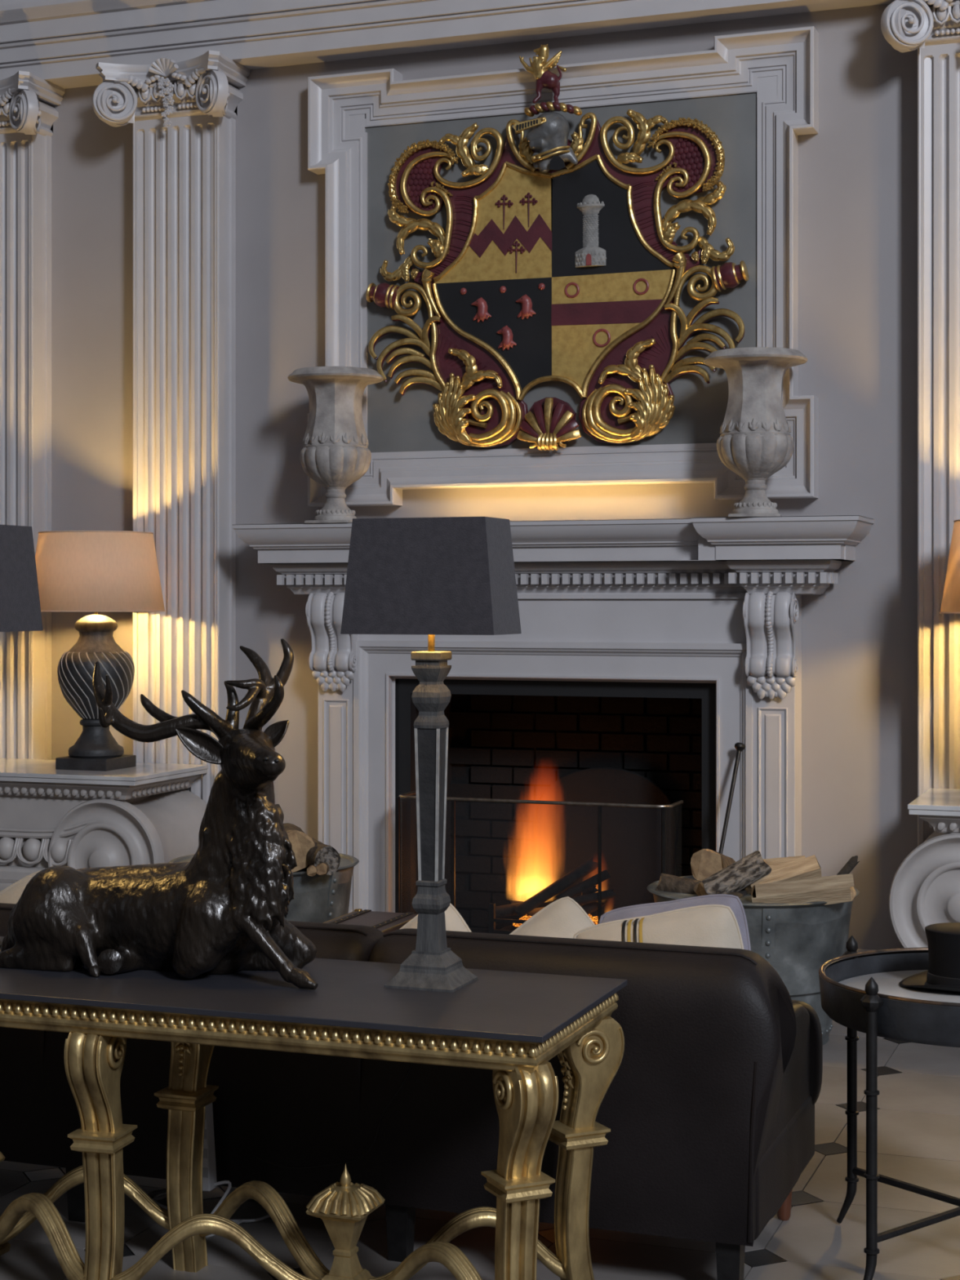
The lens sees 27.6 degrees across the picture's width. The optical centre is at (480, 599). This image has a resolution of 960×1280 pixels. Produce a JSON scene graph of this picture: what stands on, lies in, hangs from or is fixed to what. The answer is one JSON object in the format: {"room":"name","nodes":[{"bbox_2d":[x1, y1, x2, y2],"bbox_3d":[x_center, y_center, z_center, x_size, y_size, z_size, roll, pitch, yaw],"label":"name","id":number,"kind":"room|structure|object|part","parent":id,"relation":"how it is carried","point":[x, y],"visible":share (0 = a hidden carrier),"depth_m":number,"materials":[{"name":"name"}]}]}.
{"room":"historic interior","nodes":[
{"label":"historic interior","id":0,"kind":"room"},
{"bbox_2d":[0,1019,959,1279],"bbox_3d":[0.351,1.710,2.426,17.600,0.121,13.600,0,0,20],"label":"floor","id":1,"kind":"structure","parent":0,"point":[918,1084],"depth_m":5.17,"materials":[{"name":"tile"}]},
{"bbox_2d":[0,758,208,891],"bbox_3d":[-2.087,1.203,8.914,1.706,0.894,0.665,0,0,20],"label":"console","id":2,"kind":"object","parent":1,"relation":"on","point":[144,813],"visible":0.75,"depth_m":8.56,"materials":[{"name":"white stone"}]},
{"bbox_2d":[35,530,165,771],"bbox_3d":[-1.728,0.226,8.791,0.615,1.060,0.615,0,0,28],"label":"table lamp","id":3,"kind":"object","parent":2,"relation":"on","point":[95,571],"visible":0.84,"depth_m":8.63,"materials":[{"name":"beige fabric"}]},
{"bbox_3d":[-1.728,-0.126,8.791,0.610,0.350,0.610,0,0,20],"label":"lamp shade","id":4,"kind":"part","parent":3,"relation":"part of","materials":[{"name":"beige fabric"}]},
{"bbox_3d":[-1.727,-0.126,8.791,0.616,0.356,0.616,0,0,20],"label":"shade trim","id":5,"kind":"part","parent":3,"relation":"part of","materials":[{"name":"beige fabric"}]},
{"bbox_2d":[133,1180,242,1238],"bbox_3d":[-0.781,1.564,5.253,0.169,0.179,0.650,0,0,-33],"label":"white flex","id":6,"kind":"object","parent":1,"relation":"on","point":[158,1194],"visible":0.42,"depth_m":5.16,"materials":[{"name":"plastic"}]},
{"bbox_2d":[231,1213,270,1222],"bbox_3d":[-0.631,1.644,5.249,0.157,0.008,0.304,0,0,20],"label":"white flex","id":7,"kind":"object","parent":1,"relation":"on","point":[266,1216],"visible":0.34,"depth_m":5.17,"materials":[{"name":"plastic"}]},
{"bbox_2d":[168,853,359,922],"bbox_3d":[-0.903,1.370,8.161,0.796,0.560,0.796,0,0,20],"label":"bin","id":8,"kind":"object","parent":1,"relation":"on","point":[317,898],"visible":0.1,"depth_m":7.92,"materials":[{"name":"metal"}]},
{"bbox_2d":[283,822,315,872],"bbox_3d":[-0.791,1.026,8.089,0.182,0.191,0.420,0,0,-10],"label":"log","id":9,"kind":"object","parent":8,"relation":"in","point":[301,842],"visible":0.44,"depth_m":7.91,"materials":[{"name":"beige wood"}]},
{"bbox_2d":[306,864,317,875],"bbox_3d":[-0.670,1.087,7.884,0.043,0.066,0.280,0,0,-1],"label":"log","id":10,"kind":"object","parent":8,"relation":"in","point":[312,870],"visible":0.7,"depth_m":7.75,"materials":[{"name":"beige wood"}]},
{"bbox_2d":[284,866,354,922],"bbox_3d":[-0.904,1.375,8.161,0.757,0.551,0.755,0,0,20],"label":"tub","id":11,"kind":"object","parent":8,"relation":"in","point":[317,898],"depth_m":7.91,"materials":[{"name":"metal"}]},
{"bbox_2d":[315,862,329,875],"bbox_3d":[-0.627,1.079,7.880,0.049,0.066,0.255,0,0,1],"label":"log","id":12,"kind":"object","parent":8,"relation":"in","point":[322,868],"visible":0.73,"depth_m":7.76,"materials":[{"name":"beige wood"}]},
{"bbox_2d":[306,836,340,875],"bbox_3d":[-0.671,1.044,7.992,0.117,0.118,0.382,0,0,-19],"label":"log","id":13,"kind":"object","parent":8,"relation":"in","point":[321,852],"visible":0.64,"depth_m":7.83,"materials":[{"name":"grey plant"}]},
{"bbox_2d":[0,936,627,1279],"bbox_3d":[-0.777,1.268,4.655,2.195,0.764,0.685,0,0,20],"label":"console table","id":14,"kind":"object","parent":1,"relation":"on","point":[509,1024],"depth_m":4.41,"materials":[{"name":"metal"}]},
{"bbox_2d":[0,524,43,946],"bbox_3d":[-1.321,0.349,4.950,0.374,1.072,0.190,0,0,20],"label":"table lamp","id":15,"kind":"object","parent":14,"relation":"on","point":[20,601],"visible":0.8,"depth_m":4.89,"materials":[{"name":"grey fabric"}]},
{"bbox_3d":[-1.321,-0.054,4.950,0.374,0.265,0.190,0,0,20],"label":"lamp shade","id":16,"kind":"part","parent":15,"relation":"part of","materials":[{"name":"grey fabric"}]},
{"bbox_3d":[-0.868,1.304,4.414,0.084,0.691,0.151,0,0,16],"label":"leg","id":17,"kind":"part","parent":14,"relation":"part of","materials":[{"name":"gold metal"}]},
{"bbox_2d":[0,638,317,989],"bbox_3d":[-0.781,0.489,4.649,0.930,0.789,0.373,0,0,20],"label":"sculpture","id":18,"kind":"object","parent":14,"relation":"on","point":[223,910],"visible":1,"depth_m":4.56,"materials":[{"name":"brown metal"}]},
{"bbox_3d":[-0.711,1.304,4.844,0.084,0.691,0.151,0,0,20],"label":"leg","id":19,"kind":"part","parent":14,"relation":"part of","materials":[{"name":"gold metal"}]},
{"bbox_3d":[-0.697,1.377,4.967,0.045,0.245,0.044,0,0,20],"label":"socket strip","id":20,"kind":"part","parent":14,"relation":"part of","materials":[{"name":"white plastic"}]},
{"bbox_2d":[320,1215,367,1277],"bbox_3d":[-0.306,1.466,4.453,0.092,0.136,0.092,0,0,20],"label":"pedestal","id":21,"kind":"object","parent":14,"relation":"on","point":[344,1233],"depth_m":4.43,"materials":[{"name":"gold metal"}]},
{"bbox_3d":[-0.306,1.368,4.453,0.136,0.060,0.136,0,0,20],"label":"finial lid","id":22,"kind":"part","parent":14,"relation":"part of","materials":[{"name":"gold metal"}]},
{"bbox_2d":[340,516,521,992],"bbox_3d":[-0.112,0.349,4.510,0.374,1.072,0.190,0,0,20],"label":"table lamp","id":23,"kind":"object","parent":14,"relation":"on","point":[448,575],"visible":1,"depth_m":4.46,"materials":[{"name":"grey fabric"}]},
{"bbox_3d":[-0.112,-0.054,4.510,0.374,0.265,0.190,0,0,20],"label":"lamp shade","id":24,"kind":"part","parent":23,"relation":"part of","materials":[{"name":"grey fabric"}]},
{"bbox_3d":[-0.112,0.082,4.510,0.016,0.075,0.016,0,0,20],"label":"stem","id":25,"kind":"part","parent":23,"relation":"part of","materials":[{"name":"gold metal"}]},
{"bbox_3d":[0.094,1.304,4.062,0.084,0.691,0.151,0,0,-25],"label":"leg","id":26,"kind":"part","parent":14,"relation":"part of","materials":[{"name":"gold metal"}]},
{"bbox_3d":[0.252,1.304,4.496,0.151,0.691,0.084,0,0,-25],"label":"leg","id":27,"kind":"part","parent":14,"relation":"part of","materials":[{"name":"gold metal"}]},
{"bbox_2d":[322,908,417,933],"bbox_3d":[-0.430,1.367,6.499,0.266,0.565,0.704,0,0,20],"label":"cushion","id":28,"kind":"object","parent":1,"relation":"on","point":[384,922],"visible":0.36,"depth_m":6.66,"materials":[{"name":"leather"}]},
{"bbox_2d":[0,902,822,1279],"bbox_3d":[-0.506,1.244,5.388,2.843,0.813,0.851,0,0,20],"label":"leather sofa","id":29,"kind":"object","parent":1,"relation":"on","point":[708,1108],"visible":0.62,"depth_m":4.78,"materials":[{"name":"black leather"}]},
{"bbox_2d":[0,870,40,903],"bbox_3d":[-1.336,1.043,5.652,0.521,0.523,0.222,0,0,11],"label":"cushion","id":30,"kind":"object","parent":29,"relation":"on","point":[11,894],"visible":0.09,"depth_m":5.64,"materials":[{"name":"beige fabric"}]},
{"bbox_3d":[-1.063,1.573,5.208,0.060,0.155,0.060,0,0,20],"label":"leg","id":31,"kind":"part","parent":29,"relation":"part of","materials":[{"name":"black metal"}]},
{"bbox_3d":[-0.199,1.573,4.893,0.060,0.155,0.060,0,0,20],"label":"leg","id":32,"kind":"part","parent":29,"relation":"part of","materials":[{"name":"black metal"}]},
{"bbox_2d":[400,903,471,932],"bbox_3d":[-0.131,1.017,5.179,0.437,0.436,0.213,0,0,12],"label":"cushion","id":33,"kind":"object","parent":29,"relation":"on","point":[455,922],"visible":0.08,"depth_m":5.17,"materials":[{"name":"beige fabric"}]},
{"bbox_2d":[509,896,595,938],"bbox_3d":[0.196,1.053,5.220,0.516,0.512,0.216,0,0,8],"label":"cushion","id":34,"kind":"object","parent":29,"relation":"on","point":[563,917],"visible":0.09,"depth_m":5.21,"materials":[{"name":"beige fabric"}]},
{"bbox_2d":[573,904,743,949],"bbox_3d":[0.468,1.018,4.934,0.498,0.498,0.212,0,0,14],"label":"cushion","id":35,"kind":"object","parent":29,"relation":"on","point":[707,925],"visible":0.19,"depth_m":4.91,"materials":[{"name":"beige fabric"}]},
{"bbox_2d":[599,893,751,951],"bbox_3d":[0.516,0.988,5.093,0.454,0.444,0.167,0,0,24],"label":"cushion","id":36,"kind":"object","parent":29,"relation":"on","point":[734,902],"visible":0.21,"depth_m":5.11,"materials":[{"name":"grey fabric"}]},
{"bbox_3d":[0.591,1.573,4.606,0.060,0.155,0.060,0,0,20],"label":"leg","id":37,"kind":"part","parent":29,"relation":"part of","materials":[{"name":"black metal"}]},
{"bbox_3d":[-0.525,1.406,5.384,2.770,0.192,0.760,0,0,20],"label":"frame","id":38,"kind":"part","parent":29,"relation":"part of","materials":[{"name":"brown leather"}]},
{"bbox_3d":[0.810,1.573,5.207,0.056,0.155,0.056,0,0,20],"label":"leg","id":39,"kind":"part","parent":29,"relation":"part of","materials":[{"name":"red wood"}]},
{"bbox_3d":[0.699,1.286,4.952,0.166,0.465,0.757,0,0,20],"label":"arm","id":40,"kind":"part","parent":29,"relation":"part of","materials":[{"name":"brown leather"}]},
{"bbox_2d":[395,790,683,924],"bbox_3d":[0.244,1.246,8.325,1.221,0.807,0.228,0,0,20],"label":"guard","id":41,"kind":"object","parent":1,"relation":"on","point":[406,796],"visible":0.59,"depth_m":8.22,"materials":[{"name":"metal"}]},
{"bbox_3d":[-0.354,1.250,8.431,0.012,0.800,0.012,0,0,20],"label":"post","id":42,"kind":"part","parent":41,"relation":"part of","materials":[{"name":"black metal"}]},
{"bbox_3d":[-0.113,1.250,8.344,0.012,0.800,0.012,0,0,20],"label":"post","id":43,"kind":"part","parent":41,"relation":"part of","materials":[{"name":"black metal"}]},
{"bbox_3d":[0.244,0.850,8.325,1.220,0.015,0.228,0,0,20],"label":"rail","id":44,"kind":"part","parent":41,"relation":"part of","materials":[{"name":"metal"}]},
{"bbox_3d":[0.498,1.250,8.121,0.012,0.800,0.012,0,0,20],"label":"post","id":45,"kind":"part","parent":41,"relation":"part of","materials":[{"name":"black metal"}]},
{"bbox_3d":[0.756,1.250,8.027,0.012,0.800,0.012,0,0,20],"label":"post","id":46,"kind":"part","parent":41,"relation":"part of","materials":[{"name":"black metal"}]},
{"bbox_2d":[231,515,874,934],"bbox_3d":[0.367,0.663,8.640,2.756,1.994,0.990,0,0,20],"label":"fireplace surround","id":47,"kind":"object","parent":1,"relation":"on","point":[651,649],"depth_m":8.50,"materials":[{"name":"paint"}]},
{"bbox_2d":[287,366,383,523],"bbox_3d":[-0.634,-0.671,8.579,0.421,0.672,0.421,0,0,20],"label":"stone urn","id":48,"kind":"object","parent":47,"relation":"on","point":[335,454],"visible":1,"depth_m":8.48,"materials":[{"name":"white stone"}]},
{"bbox_2d":[300,445,371,487],"bbox_3d":[-0.634,-0.580,8.579,0.310,0.172,0.316,0,0,20],"label":"bowl","id":49,"kind":"object","parent":48,"relation":"on","point":[331,466],"depth_m":8.47,"materials":[{"name":"stone"}]},
{"bbox_3d":[-0.643,0.897,8.749,0.123,0.905,0.018,0,0,20],"label":"jamb panel","id":50,"kind":"part","parent":47,"relation":"part of","materials":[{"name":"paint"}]},
{"bbox_3d":[0.054,1.494,8.685,0.024,0.288,0.024,0,0,20],"label":"post","id":51,"kind":"part","parent":47,"relation":"part of","materials":[{"name":"black metal"}]},
{"bbox_3d":[0.163,1.544,8.986,0.024,0.188,0.024,0,0,20],"label":"post","id":52,"kind":"part","parent":47,"relation":"part of","materials":[{"name":"black metal"}]},
{"bbox_3d":[0.437,1.494,8.716,0.724,0.288,0.344,0,0,20],"label":"fire grate","id":53,"kind":"part","parent":47,"relation":"part of","materials":[{"name":"black metal"}]},
{"bbox_2d":[231,515,874,564],"bbox_3d":[0.268,-0.248,8.368,2.756,0.172,0.410,0,0,20],"label":"shelf","id":54,"kind":"object","parent":47,"relation":"attached to","point":[792,540],"depth_m":8.14,"materials":[{"name":"paint"}]},
{"bbox_3d":[0.308,0.915,8.477,1.800,1.469,0.158,0,0,20],"label":"architrave","id":55,"kind":"part","parent":47,"relation":"part of","materials":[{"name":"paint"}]},
{"bbox_2d":[512,914,597,926],"bbox_3d":[0.449,1.450,8.723,0.605,0.089,0.255,0,0,20],"label":"glowing embers","id":56,"kind":"object","parent":47,"relation":"in","point":[594,919],"visible":0.06,"depth_m":8.73,"materials":[{"name":"orange"}]},
{"bbox_2d":[495,902,523,918],"bbox_3d":[0.135,1.394,8.784,0.162,0.074,0.052,0,0,3],"label":"log","id":57,"kind":"object","parent":56,"relation":"on","point":[506,910],"visible":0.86,"depth_m":8.76,"materials":[{"name":"brown wood"}]},
{"bbox_2d":[508,888,553,903],"bbox_3d":[0.231,1.355,8.876,0.209,0.099,0.057,0,0,6],"label":"log","id":58,"kind":"object","parent":56,"relation":"on","point":[523,897],"visible":0.42,"depth_m":8.86,"materials":[{"name":"yellow wood"}]},
{"bbox_2d":[526,904,582,916],"bbox_3d":[0.344,1.405,8.781,0.277,0.110,0.066,0,0,15],"label":"log","id":59,"kind":"object","parent":56,"relation":"on","point":[534,911],"visible":0.12,"depth_m":8.79,"materials":[{"name":"brown wood"}]},
{"bbox_2d":[515,856,597,918],"bbox_3d":[0.343,1.284,8.729,0.384,0.271,0.053,0,0,-7],"label":"log","id":60,"kind":"object","parent":56,"relation":"on","point":[588,866],"visible":0.98,"depth_m":8.71,"materials":[{"name":"black wood"}]},
{"bbox_2d":[555,870,610,899],"bbox_3d":[0.457,1.279,8.698,0.251,0.153,0.040,0,0,4],"label":"log","id":61,"kind":"object","parent":56,"relation":"on","point":[579,888],"visible":0.77,"depth_m":8.68,"materials":[{"name":"black wood"}]},
{"bbox_2d":[582,885,597,895],"bbox_3d":[0.485,1.291,8.672,0.028,0.055,0.095,0,0,-45],"label":"log","id":62,"kind":"object","parent":61,"relation":"on","point":[593,889],"visible":0.99,"depth_m":8.65,"materials":[{"name":"black wood"}]},
{"bbox_2d":[571,888,616,905],"bbox_3d":[0.502,1.318,8.650,0.205,0.075,0.042,0,0,-7],"label":"log","id":63,"kind":"object","parent":56,"relation":"on","point":[608,894],"visible":0.72,"depth_m":8.63,"materials":[{"name":"black wood"}]},
{"bbox_2d":[580,899,608,914],"bbox_3d":[0.495,1.369,8.716,0.173,0.098,0.050,0,0,-37],"label":"log","id":64,"kind":"object","parent":56,"relation":"on","point":[588,908],"visible":0.48,"depth_m":8.70,"materials":[{"name":"brown wood"}]},
{"bbox_3d":[0.289,-0.092,8.427,2.490,0.141,0.285,0,0,20],"label":"bed moulding","id":65,"kind":"part","parent":47,"relation":"part of","materials":[{"name":"paint"}]},
{"bbox_2d":[537,767,675,916],"bbox_3d":[0.580,1.200,8.991,0.660,0.860,0.025,0,0,20],"label":"fireback","id":66,"kind":"object","parent":47,"relation":"in","point":[567,834],"visible":0.72,"depth_m":8.97,"materials":[{"name":"metal"}]},
{"bbox_2d":[703,346,808,517],"bbox_3d":[1.119,-0.671,7.941,0.421,0.672,0.421,0,0,11],"label":"stone urn","id":67,"kind":"object","parent":47,"relation":"on","point":[755,442],"visible":1,"depth_m":7.84,"materials":[{"name":"white stone"}]},
{"bbox_2d":[716,433,794,478],"bbox_3d":[1.119,-0.580,7.941,0.310,0.172,0.316,0,0,11],"label":"bowl","id":68,"kind":"object","parent":67,"relation":"on","point":[748,455],"depth_m":7.83,"materials":[{"name":"stone"}]},
{"bbox_3d":[1.211,0.897,8.074,0.123,0.905,0.018,0,0,20],"label":"jamb panel","id":69,"kind":"part","parent":47,"relation":"part of","materials":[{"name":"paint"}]},
{"bbox_2d":[718,742,745,853],"bbox_3d":[0.968,1.121,7.926,0.046,1.064,0.437,0,0,34],"label":"poker","id":70,"kind":"object","parent":1,"relation":"on","point":[739,747],"visible":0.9,"depth_m":8.02,"materials":[{"name":"black metal"}]},
{"bbox_3d":[1.077,0.609,8.089,0.046,0.040,0.046,0,0,20],"label":"knob","id":71,"kind":"part","parent":70,"relation":"part of","materials":[{"name":"black metal"}]},
{"bbox_2d":[646,875,859,1044],"bbox_3d":[1.031,1.370,7.393,0.796,0.560,0.796,0,0,20],"label":"bin","id":72,"kind":"object","parent":1,"relation":"on","point":[796,940],"visible":0.24,"depth_m":7.07,"materials":[{"name":"metal"}]},
{"bbox_2d":[655,873,701,894],"bbox_3d":[0.797,1.096,7.362,0.268,0.111,0.087,0,0,34],"label":"log","id":73,"kind":"object","parent":72,"relation":"in","point":[667,882],"visible":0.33,"depth_m":7.36,"materials":[{"name":"brown wood"}]},
{"bbox_2d":[690,848,735,880],"bbox_3d":[0.916,1.048,7.606,0.136,0.193,0.364,0,0,17],"label":"log","id":74,"kind":"object","parent":72,"relation":"in","point":[704,863],"visible":0.55,"depth_m":7.45,"materials":[{"name":"beige wood"}]},
{"bbox_2d":[693,850,771,896],"bbox_3d":[0.940,1.040,7.268,0.292,0.201,0.104,0,0,-27],"label":"log","id":75,"kind":"object","parent":72,"relation":"in","point":[740,874],"visible":0.88,"depth_m":7.23,"materials":[{"name":"grey wood"}]},
{"bbox_2d":[726,888,747,898],"bbox_3d":[0.962,1.111,7.301,0.071,0.083,0.244,0,0,21],"label":"log","id":76,"kind":"object","parent":72,"relation":"in","point":[740,894],"visible":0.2,"depth_m":7.23,"materials":[{"name":"brown wood"}]},
{"bbox_2d":[744,854,821,894],"bbox_3d":[1.138,1.047,7.339,0.309,0.175,0.071,0,0,-15],"label":"log","id":77,"kind":"object","parent":72,"relation":"in","point":[809,867],"visible":0.52,"depth_m":7.32,"materials":[{"name":"beige wood"}]},
{"bbox_2d":[763,855,804,866],"bbox_3d":[1.177,1.030,7.583,0.189,0.078,0.040,0,0,-5],"label":"log","id":78,"kind":"object","parent":72,"relation":"in","point":[774,861],"visible":0.37,"depth_m":7.57,"materials":[{"name":"beige wood"}]},
{"bbox_2d":[751,873,855,905],"bbox_3d":[1.174,1.063,7.098,0.377,0.150,0.059,0,0,10],"label":"log","id":79,"kind":"object","parent":72,"relation":"in","point":[834,889],"visible":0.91,"depth_m":7.07,"materials":[{"name":"beige wood"}]},
{"bbox_2d":[836,855,859,875],"bbox_3d":[1.339,1.031,7.260,0.187,0.155,0.032,0,0,-32],"label":"handle","id":80,"kind":"object","parent":72,"relation":"on","point":[852,862],"visible":0.45,"depth_m":7.27,"materials":[{"name":"grey metal"}]},
{"bbox_2d":[818,935,959,1279],"bbox_3d":[1.215,1.263,4.815,0.750,0.765,0.770,0,0,20],"label":"tray table","id":81,"kind":"object","parent":1,"relation":"on","point":[862,992],"visible":0.96,"depth_m":4.68,"materials":[{"name":"grey metal"}]},
{"bbox_3d":[0.964,1.303,5.141,0.025,0.685,0.064,0,0,-39],"label":"leg","id":82,"kind":"part","parent":81,"relation":"part of","materials":[{"name":"black metal"}]},
{"bbox_3d":[0.901,1.303,4.550,0.064,0.685,0.025,0,0,-41],"label":"leg","id":83,"kind":"part","parent":81,"relation":"part of","materials":[{"name":"black metal"}]},
{"bbox_2d":[818,950,959,1047],"bbox_3d":[1.215,0.977,4.815,0.750,0.102,0.750,0,0,20],"label":"tray","id":84,"kind":"object","parent":81,"relation":"on","point":[891,1011],"depth_m":4.66,"materials":[{"name":"grey metal"}]},
{"bbox_2d":[899,922,959,992],"bbox_3d":[1.229,0.902,4.919,0.340,0.152,0.280,0,0,20],"label":"top hat","id":85,"kind":"object","parent":81,"relation":"on","point":[943,973],"visible":1,"depth_m":4.87,"materials":[{"name":"black fabric"}]},
{"bbox_3d":[1.229,0.899,4.919,0.212,0.147,0.182,0,0,20],"label":"crown","id":86,"kind":"part","parent":85,"relation":"part of","materials":[{"name":"black fabric"}]},
{"bbox_2d":[888,788,959,947],"bbox_3d":[2.423,1.203,7.272,1.706,0.894,0.665,0,0,20],"label":"console","id":87,"kind":"object","parent":1,"relation":"on","point":[925,889],"visible":0.86,"depth_m":7.26,"materials":[{"name":"white stone"}]},
{"bbox_2d":[939,519,959,613],"bbox_3d":[2.059,0.226,7.413,0.615,1.060,0.615,0,0,28],"label":"table lamp","id":88,"kind":"object","parent":87,"relation":"on","point":[950,604],"visible":1,"depth_m":7.36,"materials":[{"name":"beige fabric"}]},
{"bbox_2d":[51,3,917,950],"bbox_3d":[2.446,-3.850,8.182,17.000,11.000,0.750,0,0,20],"label":"wall","id":89,"kind":"structure","parent":0,"point":[858,175],"depth_m":8.50,"materials":[{"name":"paint"}]},
{"bbox_2d":[0,71,65,759],"bbox_3d":[-2.348,-0.415,9.339,0.702,4.130,0.355,0,0,20],"label":"pilaster","id":90,"kind":"object","parent":89,"relation":"attached to","point":[28,115],"visible":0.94,"depth_m":9.34,"materials":[{"name":"paint"}]},
{"bbox_2d":[92,50,249,804],"bbox_3d":[-1.417,-0.415,9.000,0.702,4.130,0.355,0,0,20],"label":"pilaster","id":91,"kind":"object","parent":89,"relation":"attached to","point":[183,117],"visible":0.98,"depth_m":9.02,"materials":[{"name":"paint"}]},
{"bbox_2d":[0,0,895,88],"bbox_3d":[2.217,-3.110,7.552,17.000,1.300,0.610,0,0,20],"label":"trim","id":92,"kind":"structure","parent":89,"relation":"attached to","point":[60,42],"depth_m":8.78,"materials":[{"name":"paint"}]},
{"bbox_2d":[365,44,748,450],"bbox_3d":[0.293,-1.524,8.450,1.734,1.751,0.219,0,0,20],"label":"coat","id":93,"kind":"object","parent":89,"relation":"attached to","point":[560,261],"visible":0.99,"depth_m":8.47,"materials":[{"name":"gold paint"}]},
{"bbox_3d":[-0.216,-1.364,8.683,0.091,0.225,0.057,0,0,20],"label":"bound stem","id":94,"kind":"part","parent":93,"relation":"part of","materials":[{"name":"gold metal"}]},
{"bbox_3d":[-0.177,-1.081,8.676,0.106,0.355,0.029,0,0,20],"label":"long stem","id":95,"kind":"part","parent":93,"relation":"part of","materials":[{"name":"gold metal"}]},
{"bbox_2d":[512,116,546,132],"bbox_3d":[0.214,-2.041,8.388,0.148,0.059,0.018,0,0,9],"label":"grille","id":96,"kind":"object","parent":93,"relation":"attached to","point":[539,124],"depth_m":8.38,"materials":[{"name":"gold metal"}]},
{"bbox_3d":[0.469,-1.468,8.415,0.023,0.050,0.005,0,0,20],"label":"tower door","id":97,"kind":"part","parent":93,"relation":"part of","materials":[{"name":"red paint"}]},
{"bbox_3d":[0.799,-1.081,8.320,0.106,0.355,0.029,0,0,20],"label":"long stem","id":98,"kind":"part","parent":93,"relation":"part of","materials":[{"name":"gold metal"}]},
{"bbox_3d":[0.834,-1.364,8.302,0.091,0.225,0.057,0,0,20],"label":"bound stem","id":99,"kind":"part","parent":93,"relation":"part of","materials":[{"name":"gold metal"}]},
{"bbox_2d":[307,26,818,506],"bbox_3d":[0.316,-1.397,8.499,2.296,1.943,0.110,0,0,20],"label":"frame","id":100,"kind":"object","parent":89,"relation":"attached to","point":[758,91],"visible":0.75,"depth_m":8.45,"materials":[{"name":"paint"}]},
{"bbox_3d":[0.328,-1.399,8.547,1.797,1.483,0.011,0,0,20],"label":"panel","id":101,"kind":"part","parent":100,"relation":"part of","materials":[{"name":"paint"}]},
{"bbox_2d":[857,948,873,952],"bbox_3d":[5.838,1.548,6.537,9.500,0.205,0.040,0,0,20],"label":"baseboard","id":102,"kind":"structure","parent":89,"relation":"attached to","point":[859,950],"depth_m":8.08,"materials":[{"name":"paint"}]},
{"bbox_2d":[880,0,959,846],"bbox_3d":[1.966,-0.415,7.769,0.702,4.130,0.355,0,0,20],"label":"pilaster","id":103,"kind":"object","parent":89,"relation":"attached to","point":[931,28],"visible":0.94,"depth_m":7.85,"materials":[{"name":"paint"}]}
]}

